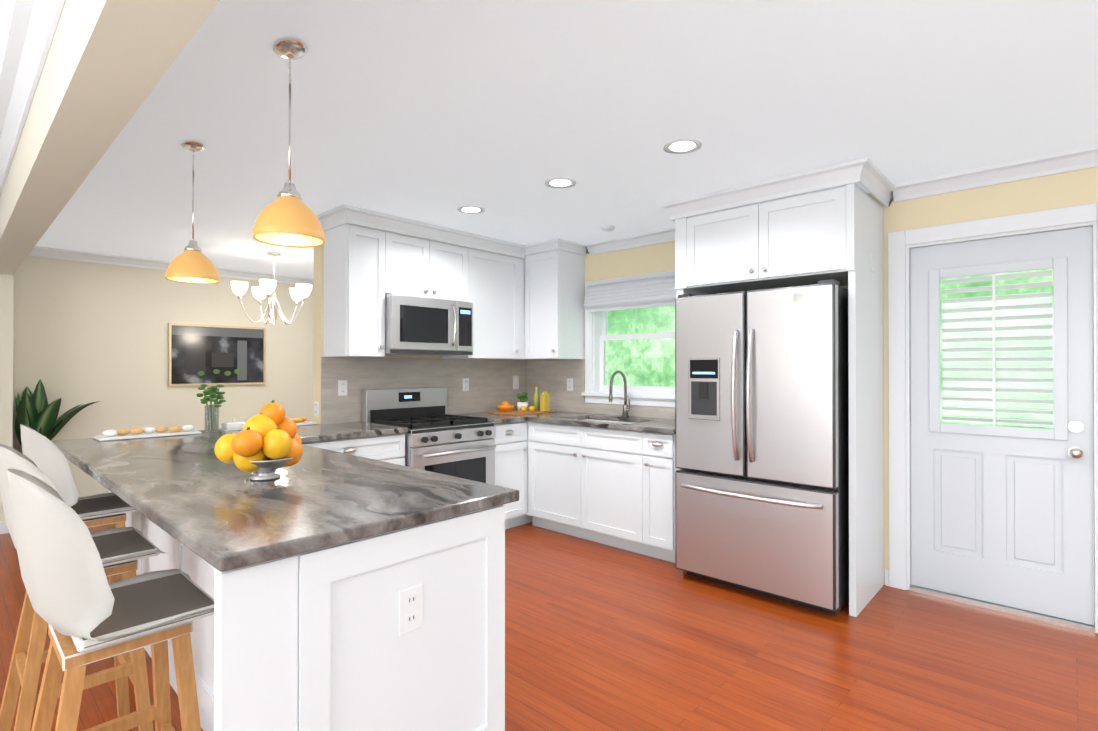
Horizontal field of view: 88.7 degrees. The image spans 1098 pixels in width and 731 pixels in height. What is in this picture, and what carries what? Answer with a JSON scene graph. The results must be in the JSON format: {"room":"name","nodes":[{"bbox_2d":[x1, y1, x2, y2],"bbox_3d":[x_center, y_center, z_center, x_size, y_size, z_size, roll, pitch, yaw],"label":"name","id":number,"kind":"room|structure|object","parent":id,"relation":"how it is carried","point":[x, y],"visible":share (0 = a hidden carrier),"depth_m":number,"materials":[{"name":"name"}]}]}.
{"room":"kitchen","nodes":[
{"label":"kitchen","id":0,"kind":"room"},
{"bbox_2d":[0,274,12,521],"bbox_3d":[-4.642,0.140,4.718,0.580,2.440,0.160,0,0,43],"label":"wall","id":1,"kind":"structure","parent":0,"point":[6,359],"depth_m":4.55,"materials":[{"name":"beige paint"}]},
{"bbox_2d":[2,521,8,532],"bbox_3d":[-4.570,1.310,4.750,0.554,0.100,0.041,0,0,43],"label":"baseboard","id":2,"kind":"structure","parent":1,"relation":"attached to","point":[4,528],"depth_m":4.53,"materials":[{"name":"white"}]},
{"bbox_2d":[0,0,64,195],"bbox_3d":[-0.929,-1.055,1.116,10.930,0.085,0.085,0,0,43],"label":"crown molding","id":3,"kind":"structure","parent":1,"relation":"attached to","point":[32,30],"depth_m":1.95,"materials":[{"name":"white"}]},
{"bbox_2d":[13,256,312,497],"bbox_3d":[-5.487,0.138,4.342,0.150,2.440,9.000,0,0,43],"label":"wall","id":4,"kind":"structure","parent":0,"point":[86,332],"depth_m":5.61,"materials":[{"name":"beige paint"}]},
{"bbox_2d":[28,246,313,285],"bbox_3d":[-3.559,-1.030,6.262,0.075,0.085,3.568,0,0,43],"label":"crown molding","id":5,"kind":"structure","parent":4,"relation":"attached to","point":[38,251],"depth_m":5.62,"materials":[{"name":"white"}]},
{"bbox_2d":[168,323,265,385],"bbox_3d":[-3.641,-0.113,6.204,0.029,0.660,0.960,0,0,43],"label":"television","id":6,"kind":"object","parent":4,"relation":"attached to","point":[199,354],"visible":1,"depth_m":6.17,"materials":[{"name":"gold metal"}]},
{"bbox_2d":[109,223,522,492],"bbox_3d":[-1.390,0.139,4.432,0.120,2.440,3.300,0,0,43],"label":"wall","id":7,"kind":"structure","parent":0,"point":[318,317],"depth_m":4.10,"materials":[{"name":"paint"}]},
{"bbox_2d":[314,401,318,416],"bbox_3d":[-1.698,0.317,4.098,0.070,0.110,0.007,0,0,43],"label":"outlet","id":8,"kind":"object","parent":7,"relation":"attached to","point":[316,404],"depth_m":4.09,"materials":[{"name":"white plastic"}]},
{"bbox_2d":[338,380,346,395],"bbox_3d":[-1.532,0.168,4.168,0.007,0.115,0.072,0,0,43],"label":"outlet","id":9,"kind":"object","parent":7,"relation":"attached to","point":[342,384],"depth_m":4.16,"materials":[{"name":"white plastic"}]},
{"bbox_2d":[320,204,387,356],"bbox_3d":[-1.410,-0.572,4.068,0.347,1.018,0.295,0,0,43],"label":"upper cabinet","id":10,"kind":"object","parent":7,"relation":"attached to","point":[355,257],"depth_m":3.95,"materials":[{"name":"white wood"}]},
{"bbox_2d":[388,216,471,302],"bbox_3d":[-1.051,-0.798,4.456,0.347,0.563,0.760,0,0,43],"label":"upper cabinet","id":11,"kind":"object","parent":7,"relation":"attached to","point":[417,267],"depth_m":4.32,"materials":[{"name":"white wood"}]},
{"bbox_2d":[385,294,472,355],"bbox_3d":[-1.005,-0.300,4.412,0.472,0.427,0.754,0,0,43],"label":"over-the-range microwave","id":12,"kind":"object","parent":11,"relation":"attached to","point":[414,325],"visible":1,"depth_m":4.24,"materials":[{"name":"silver metal"}]},
{"bbox_2d":[463,378,468,390],"bbox_3d":[-0.744,0.172,5.019,0.007,0.115,0.072,0,0,43],"label":"outlet","id":13,"kind":"object","parent":7,"relation":"attached to","point":[465,380],"depth_m":5.02,"materials":[{"name":"white plastic"}]},
{"bbox_2d":[443,233,515,359],"bbox_3d":[-0.595,-0.568,4.948,0.347,1.018,0.584,0,0,43],"label":"upper cabinet","id":14,"kind":"object","parent":7,"relation":"attached to","point":[493,275],"depth_m":4.82,"materials":[{"name":"white wood"}]},
{"bbox_2d":[513,376,518,388],"bbox_3d":[-0.320,0.164,5.472,0.011,0.130,0.075,0,0,43],"label":"outlet","id":15,"kind":"object","parent":7,"relation":"attached to","point":[515,378],"depth_m":5.47,"materials":[{"name":"white plastic"}]},
{"bbox_2d":[0,522,1097,730],"bbox_3d":[-1.428,1.366,0.713,11.130,0.050,9.200,0,0,43],"label":"floor","id":16,"kind":"structure","parent":0,"point":[600,637],"depth_m":2.58,"materials":[{"name":"brown wood"}]},
{"bbox_2d":[15,379,99,453],"bbox_3d":[-4.363,0.739,4.992,0.607,1.241,0.552,0,0,43],"label":"plant","id":17,"kind":"object","parent":16,"relation":"on","point":[36,411],"visible":0.5,"depth_m":4.92,"materials":[{"name":"green plant"}]},
{"bbox_2d":[20,424,136,687],"bbox_3d":[-2.094,0.802,2.521,0.434,1.105,0.417,0,0,43],"label":"stool","id":18,"kind":"object","parent":16,"relation":"on","point":[48,458],"visible":0.42,"depth_m":2.35,"materials":[{"name":"white plastic"}]},
{"bbox_2d":[0,444,165,730],"bbox_3d":[-1.597,0.799,1.910,0.434,1.105,0.417,0,0,43],"label":"stool","id":19,"kind":"object","parent":16,"relation":"on","point":[122,551],"visible":0.46,"depth_m":1.88,"materials":[{"name":"white"}]},
{"bbox_2d":[7,469,213,730],"bbox_3d":[-1.119,0.797,1.454,0.434,1.105,0.417,0,0,43],"label":"stool","id":20,"kind":"object","parent":16,"relation":"on","point":[85,610],"visible":0.98,"depth_m":1.31,"materials":[{"name":"white plastic"}]},
{"bbox_2d":[128,513,163,657],"bbox_3d":[-1.537,0.903,2.710,0.762,0.894,0.617,0,0,43],"label":"base cabinet","id":21,"kind":"object","parent":16,"relation":"on","point":[155,563],"depth_m":2.60,"materials":[{"name":"white wood"}]},
{"bbox_2d":[164,537,211,730],"bbox_3d":[-1.082,0.901,2.288,0.764,0.894,0.617,0,0,43],"label":"base cabinet","id":22,"kind":"object","parent":16,"relation":"on","point":[175,557],"depth_m":2.08,"materials":[{"name":"white wood"}]},
{"bbox_2d":[301,433,404,464],"bbox_3d":[-1.511,0.908,3.726,0.653,0.894,0.906,0,0,43],"label":"base cabinet","id":23,"kind":"object","parent":16,"relation":"on","point":[382,446],"depth_m":3.68,"materials":[{"name":"white wood"}]},
{"bbox_2d":[297,421,407,440],"bbox_3d":[-1.494,0.442,3.747,0.654,0.037,0.858,0,0,43],"label":"countertop","id":24,"kind":"structure","parent":23,"relation":"on","point":[338,428],"depth_m":3.71,"materials":[{"name":"grey stone"}]},
{"bbox_2d":[292,417,317,425],"bbox_3d":[-1.881,0.400,3.945,0.200,0.047,0.440,0,0,43],"label":"platter","id":25,"kind":"object","parent":24,"relation":"on","point":[301,421],"visible":0.31,"depth_m":4.01,"materials":[{"name":"white ceramic"}]},
{"bbox_2d":[212,509,499,730],"bbox_3d":[-0.652,0.899,1.890,0.696,0.894,0.617,0,0,43],"label":"base cabinet","id":26,"kind":"object","parent":16,"relation":"on","point":[326,549],"depth_m":1.49,"materials":[{"name":"white wood"}]},
{"bbox_2d":[52,430,519,576],"bbox_3d":[-1.436,0.436,2.497,2.820,0.037,0.900,0,0,43],"label":"countertop","id":27,"kind":"structure","parent":26,"relation":"on","point":[231,522],"depth_m":1.80,"materials":[{"name":"grey stone"}]},
{"bbox_2d":[93,425,201,440],"bbox_3d":[-2.385,0.393,3.349,0.200,0.054,0.500,0,0,43],"label":"platter","id":28,"kind":"object","parent":27,"relation":"on","point":[133,433],"visible":1,"depth_m":3.29,"materials":[{"name":"white ceramic"}]},
{"bbox_2d":[196,384,225,431],"bbox_3d":[-2.155,0.269,3.585,0.125,0.304,0.160,0,0,43],"label":"vase","id":29,"kind":"object","parent":27,"relation":"on","point":[212,391],"visible":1,"depth_m":3.58,"materials":[{"name":"clear glass"}]},
{"bbox_2d":[219,418,244,430],"bbox_3d":[-2.084,0.385,3.711,0.134,0.074,0.144,0,0,43],"label":"butter dish","id":30,"kind":"object","parent":27,"relation":"on","point":[232,425],"visible":0.9,"depth_m":3.67,"materials":[{"name":"white ceramic"}]},
{"bbox_2d":[214,400,302,480],"bbox_3d":[-1.032,0.271,2.055,0.276,0.286,0.297,0,0,43],"label":"fruit bowl","id":31,"kind":"object","parent":27,"relation":"on","point":[265,443],"visible":1,"depth_m":1.99,"materials":[{"name":"orange food"}]},
{"bbox_2d":[399,583,422,635],"bbox_3d":[-0.391,0.690,1.588,0.007,0.125,0.078,0,0,43],"label":"outlet","id":32,"kind":"object","parent":26,"relation":"attached to","point":[410,609],"depth_m":1.59,"materials":[{"name":"white plastic"}]},
{"bbox_2d":[362,387,495,484],"bbox_3d":[-0.900,0.770,4.303,0.746,1.175,0.754,0,0,43],"label":"stove","id":33,"kind":"object","parent":16,"relation":"on","point":[439,439],"visible":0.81,"depth_m":4.24,"materials":[{"name":"silver metal"}]},
{"bbox_2d":[472,421,531,540],"bbox_3d":[-0.516,0.913,4.752,0.719,0.894,0.416,0,0,43],"label":"base cabinet","id":34,"kind":"object","parent":16,"relation":"on","point":[513,439],"depth_m":4.63,"materials":[{"name":"white wood"}]},
{"bbox_2d":[532,417,647,555],"bbox_3d":[0.443,0.912,4.520,1.225,0.894,0.669,0,0,43],"label":"base cabinet","id":35,"kind":"object","parent":16,"relation":"on","point":[590,482],"depth_m":4.25,"materials":[{"name":"white wood"}]},
{"bbox_2d":[447,409,563,420],"bbox_3d":[-0.334,0.448,5.000,0.654,0.037,1.026,0,0,43],"label":"countertop","id":36,"kind":"structure","parent":35,"relation":"on","point":[490,416],"depth_m":4.81,"materials":[{"name":"grey stone"}]},
{"bbox_2d":[488,409,554,414],"bbox_3d":[-0.270,0.423,5.110,0.400,0.012,0.540,0,0,43],"label":"board","id":37,"kind":"object","parent":36,"relation":"on","point":[514,412],"visible":0.83,"depth_m":4.99,"materials":[{"name":"brown wood"}]},
{"bbox_2d":[496,401,514,411],"bbox_3d":[-0.398,0.371,5.120,0.170,0.092,0.170,0,0,43],"label":"bowl","id":38,"kind":"object","parent":37,"relation":"on","point":[505,406],"visible":1,"depth_m":5.08,"materials":[{"name":"orange ceramic"}]},
{"bbox_2d":[517,392,527,410],"bbox_3d":[-0.243,0.332,5.186,0.113,0.171,0.116,0,0,43],"label":"herbs","id":39,"kind":"object","parent":37,"relation":"on","point":[522,397],"visible":1,"depth_m":5.15,"materials":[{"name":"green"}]},
{"bbox_2d":[520,406,534,411],"bbox_3d":[-0.192,0.391,5.046,0.149,0.052,0.056,0,0,-17],"label":"lemons","id":40,"kind":"object","parent":37,"relation":"on","point":[523,408],"visible":1,"depth_m":5.03,"materials":[{"name":"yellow food"}]},
{"bbox_2d":[533,387,538,410],"bbox_3d":[-0.119,0.308,5.230,0.058,0.220,0.060,0,0,43],"label":"bottle","id":41,"kind":"object","parent":37,"relation":"on","point":[536,399],"visible":0.96,"depth_m":5.21,"materials":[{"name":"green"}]},
{"bbox_2d":[540,391,549,410],"bbox_3d":[-0.037,0.325,5.141,0.050,0.185,0.070,0,0,43],"label":"bottle","id":42,"kind":"object","parent":37,"relation":"on","point":[544,400],"visible":1,"depth_m":5.12,"materials":[{"name":"yellow glass"}]},
{"bbox_2d":[528,413,674,432],"bbox_3d":[0.542,0.445,4.443,1.386,0.037,0.654,0,0,43],"label":"countertop","id":43,"kind":"structure","parent":35,"relation":"on","point":[661,424],"depth_m":4.43,"materials":[{"name":"grey stone"}]},
{"bbox_2d":[609,370,629,416],"bbox_3d":[0.584,0.234,4.606,0.093,0.387,0.255,0,0,43],"label":"faucet","id":44,"kind":"object","parent":43,"relation":"on","point":[625,407],"depth_m":4.66,"materials":[{"name":"silver metal"}]},
{"bbox_2d":[648,429,676,562],"bbox_3d":[0.933,0.910,4.078,0.320,0.894,0.652,0,0,43],"label":"base cabinet","id":45,"kind":"object","parent":16,"relation":"on","point":[662,469],"depth_m":3.83,"materials":[{"name":"white wood"}]},
{"bbox_2d":[661,157,894,616],"bbox_3d":[1.384,0.136,3.531,1.235,2.437,0.848,0,0,43],"label":"surround","id":46,"kind":"object","parent":16,"relation":"on","point":[779,441],"visible":1,"depth_m":3.21,"materials":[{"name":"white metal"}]},
{"bbox_2d":[675,279,848,614],"bbox_3d":[1.380,0.450,3.514,0.950,1.808,0.820,0,0,43],"label":"fridge","id":47,"kind":"object","parent":46,"relation":"in","point":[762,378],"depth_m":3.19,"materials":[{"name":"grey metal"}]},
{"bbox_2d":[0,0,1097,278],"bbox_3d":[-1.428,-1.124,0.725,11.130,0.050,9.200,0,0,43],"label":"ceiling","id":48,"kind":"structure","parent":0,"point":[440,112],"depth_m":2.39,"materials":[{"name":"white paint"}]},
{"bbox_2d":[0,0,219,274],"bbox_3d":[-0.632,-0.928,1.009,10.350,0.340,0.160,0,0,43],"label":"beam","id":49,"kind":"structure","parent":48,"relation":"attached to","point":[107,64],"depth_m":1.64,"materials":[{"name":"beige paint"}]},
{"bbox_2d":[165,141,219,283],"bbox_3d":[-1.758,-0.757,2.773,0.228,0.676,0.228,0,0,43],"label":"pendant light","id":50,"kind":"object","parent":48,"relation":"hanging from","point":[191,263],"visible":1,"depth_m":2.73,"materials":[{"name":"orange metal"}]},
{"bbox_2d":[231,252,311,324],"bbox_3d":[-2.649,-0.737,5.373,0.681,0.680,0.694,0,0,43],"label":"chandelier","id":51,"kind":"object","parent":48,"relation":"hanging from","point":[298,293],"visible":1,"depth_m":5.33,"materials":[{"name":"white glass"}]},
{"bbox_2d":[252,38,324,247],"bbox_3d":[-0.891,-0.764,1.929,0.228,0.671,0.228,0,0,43],"label":"pendant light","id":52,"kind":"object","parent":48,"relation":"hanging from","point":[287,217],"visible":1,"depth_m":1.89,"materials":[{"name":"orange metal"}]},
{"bbox_2d":[457,206,484,213],"bbox_3d":[-0.541,-1.081,3.897,0.187,0.005,0.187,0,0,4],"label":"recessed light","id":53,"kind":"object","parent":48,"relation":"in","point":[464,209],"depth_m":3.89,"materials":[{"name":"white plastic"}]},
{"bbox_2d":[545,177,575,188],"bbox_3d":[0.067,-1.083,3.333,0.187,0.005,0.187,0,0,37],"label":"recessed light","id":54,"kind":"object","parent":48,"relation":"in","point":[559,182],"depth_m":3.32,"materials":[{"name":"white plastic"}]},
{"bbox_2d":[601,225,614,231],"bbox_3d":[0.459,-1.066,4.374,0.110,0.030,0.110,0,0,43],"label":"smoke detector","id":55,"kind":"object","parent":48,"relation":"attached to","point":[607,228],"visible":1,"depth_m":4.34,"materials":[{"name":"white plastic"}]},
{"bbox_2d":[663,138,701,153],"bbox_3d":[0.662,-1.086,2.783,0.187,0.005,0.187,0,0,37],"label":"recessed light","id":56,"kind":"object","parent":48,"relation":"in","point":[683,146],"depth_m":2.78,"materials":[{"name":"white"}]},
{"bbox_2d":[585,167,1097,584],"bbox_3d":[1.613,0.137,4.002,11.130,2.440,0.150,0,0,43],"label":"wall","id":57,"kind":"structure","parent":0,"point":[1063,190],"depth_m":3.32,"materials":[{"name":"paint"}]},
{"bbox_2d":[321,357,674,423],"bbox_3d":[-0.189,0.181,4.137,2.042,0.488,2.100,0,0,43],"label":"backsplash","id":58,"kind":"structure","parent":57,"relation":"attached to","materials":[{"name":"grey tile"}]},
{"bbox_2d":[524,238,586,359],"bbox_3d":[0.021,-0.567,5.076,0.420,1.018,0.438,0,0,43],"label":"upper cabinet","id":59,"kind":"object","parent":57,"relation":"attached to","point":[530,307],"depth_m":4.96,"materials":[{"name":"white wood"}]},
{"bbox_2d":[567,378,572,390],"bbox_3d":[0.193,0.178,5.193,0.072,0.115,0.007,0,0,43],"label":"outlet","id":60,"kind":"object","parent":57,"relation":"attached to","point":[569,380],"depth_m":5.19,"materials":[{"name":"white plastic"}]},
{"bbox_2d":[581,270,674,407],"bbox_3d":[0.757,-0.210,4.765,1.090,1.090,0.195,0,0,43],"label":"window","id":61,"kind":"structure","parent":57,"relation":"in","point":[597,336],"depth_m":4.96,"materials":[{"name":"white"}]},
{"bbox_2d":[583,271,675,312],"bbox_3d":[0.681,-0.608,4.685,0.960,0.265,0.078,0,0,43],"label":"window blind","id":62,"kind":"object","parent":61,"relation":"attached to","point":[648,290],"visible":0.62,"depth_m":4.67,"materials":[{"name":"white fabric"}]},
{"bbox_2d":[585,227,674,254],"bbox_3d":[0.767,-1.038,4.636,1.155,0.085,0.075,0,0,43],"label":"crown molding","id":63,"kind":"structure","parent":57,"relation":"attached to","point":[664,235],"depth_m":4.70,"materials":[{"name":"white wood"}]},
{"bbox_2d":[888,203,1097,633],"bbox_3d":[2.509,0.268,3.159,1.010,2.170,0.168,0,0,43],"label":"door frame","id":64,"kind":"structure","parent":57,"relation":"attached to","point":[901,244],"depth_m":3.38,"materials":[{"name":"white painted wood"}]},
{"bbox_2d":[892,146,1097,201],"bbox_3d":[3.854,-1.052,1.777,4.810,0.085,0.075,0,0,43],"label":"crown molding","id":65,"kind":"structure","parent":57,"relation":"attached to","point":[1084,158],"depth_m":3.06,"materials":[{"name":"white"}]},
{"bbox_2d":[910,226,1093,624],"bbox_3d":[2.474,0.308,3.132,0.811,2.038,0.115,0,0,43],"label":"door","id":66,"kind":"structure","parent":57,"relation":"in","point":[1002,515],"depth_m":3.10,"materials":[{"name":"white"}]},
{"label":"outside","id":67,"kind":"structure","parent":0,"visible":0},
{"bbox_2d":[606,305,674,386],"bbox_3d":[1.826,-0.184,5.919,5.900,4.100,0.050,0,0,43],"label":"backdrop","id":68,"kind":"structure","parent":67,"point":[643,328],"depth_m":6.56,"materials":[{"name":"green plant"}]},
{"bbox_2d":[940,268,1053,428],"bbox_3d":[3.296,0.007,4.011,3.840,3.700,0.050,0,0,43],"label":"window blind","id":69,"kind":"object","parent":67,"point":[1050,385],"depth_m":4.03,"materials":[{"name":"white plastic"}]}
]}

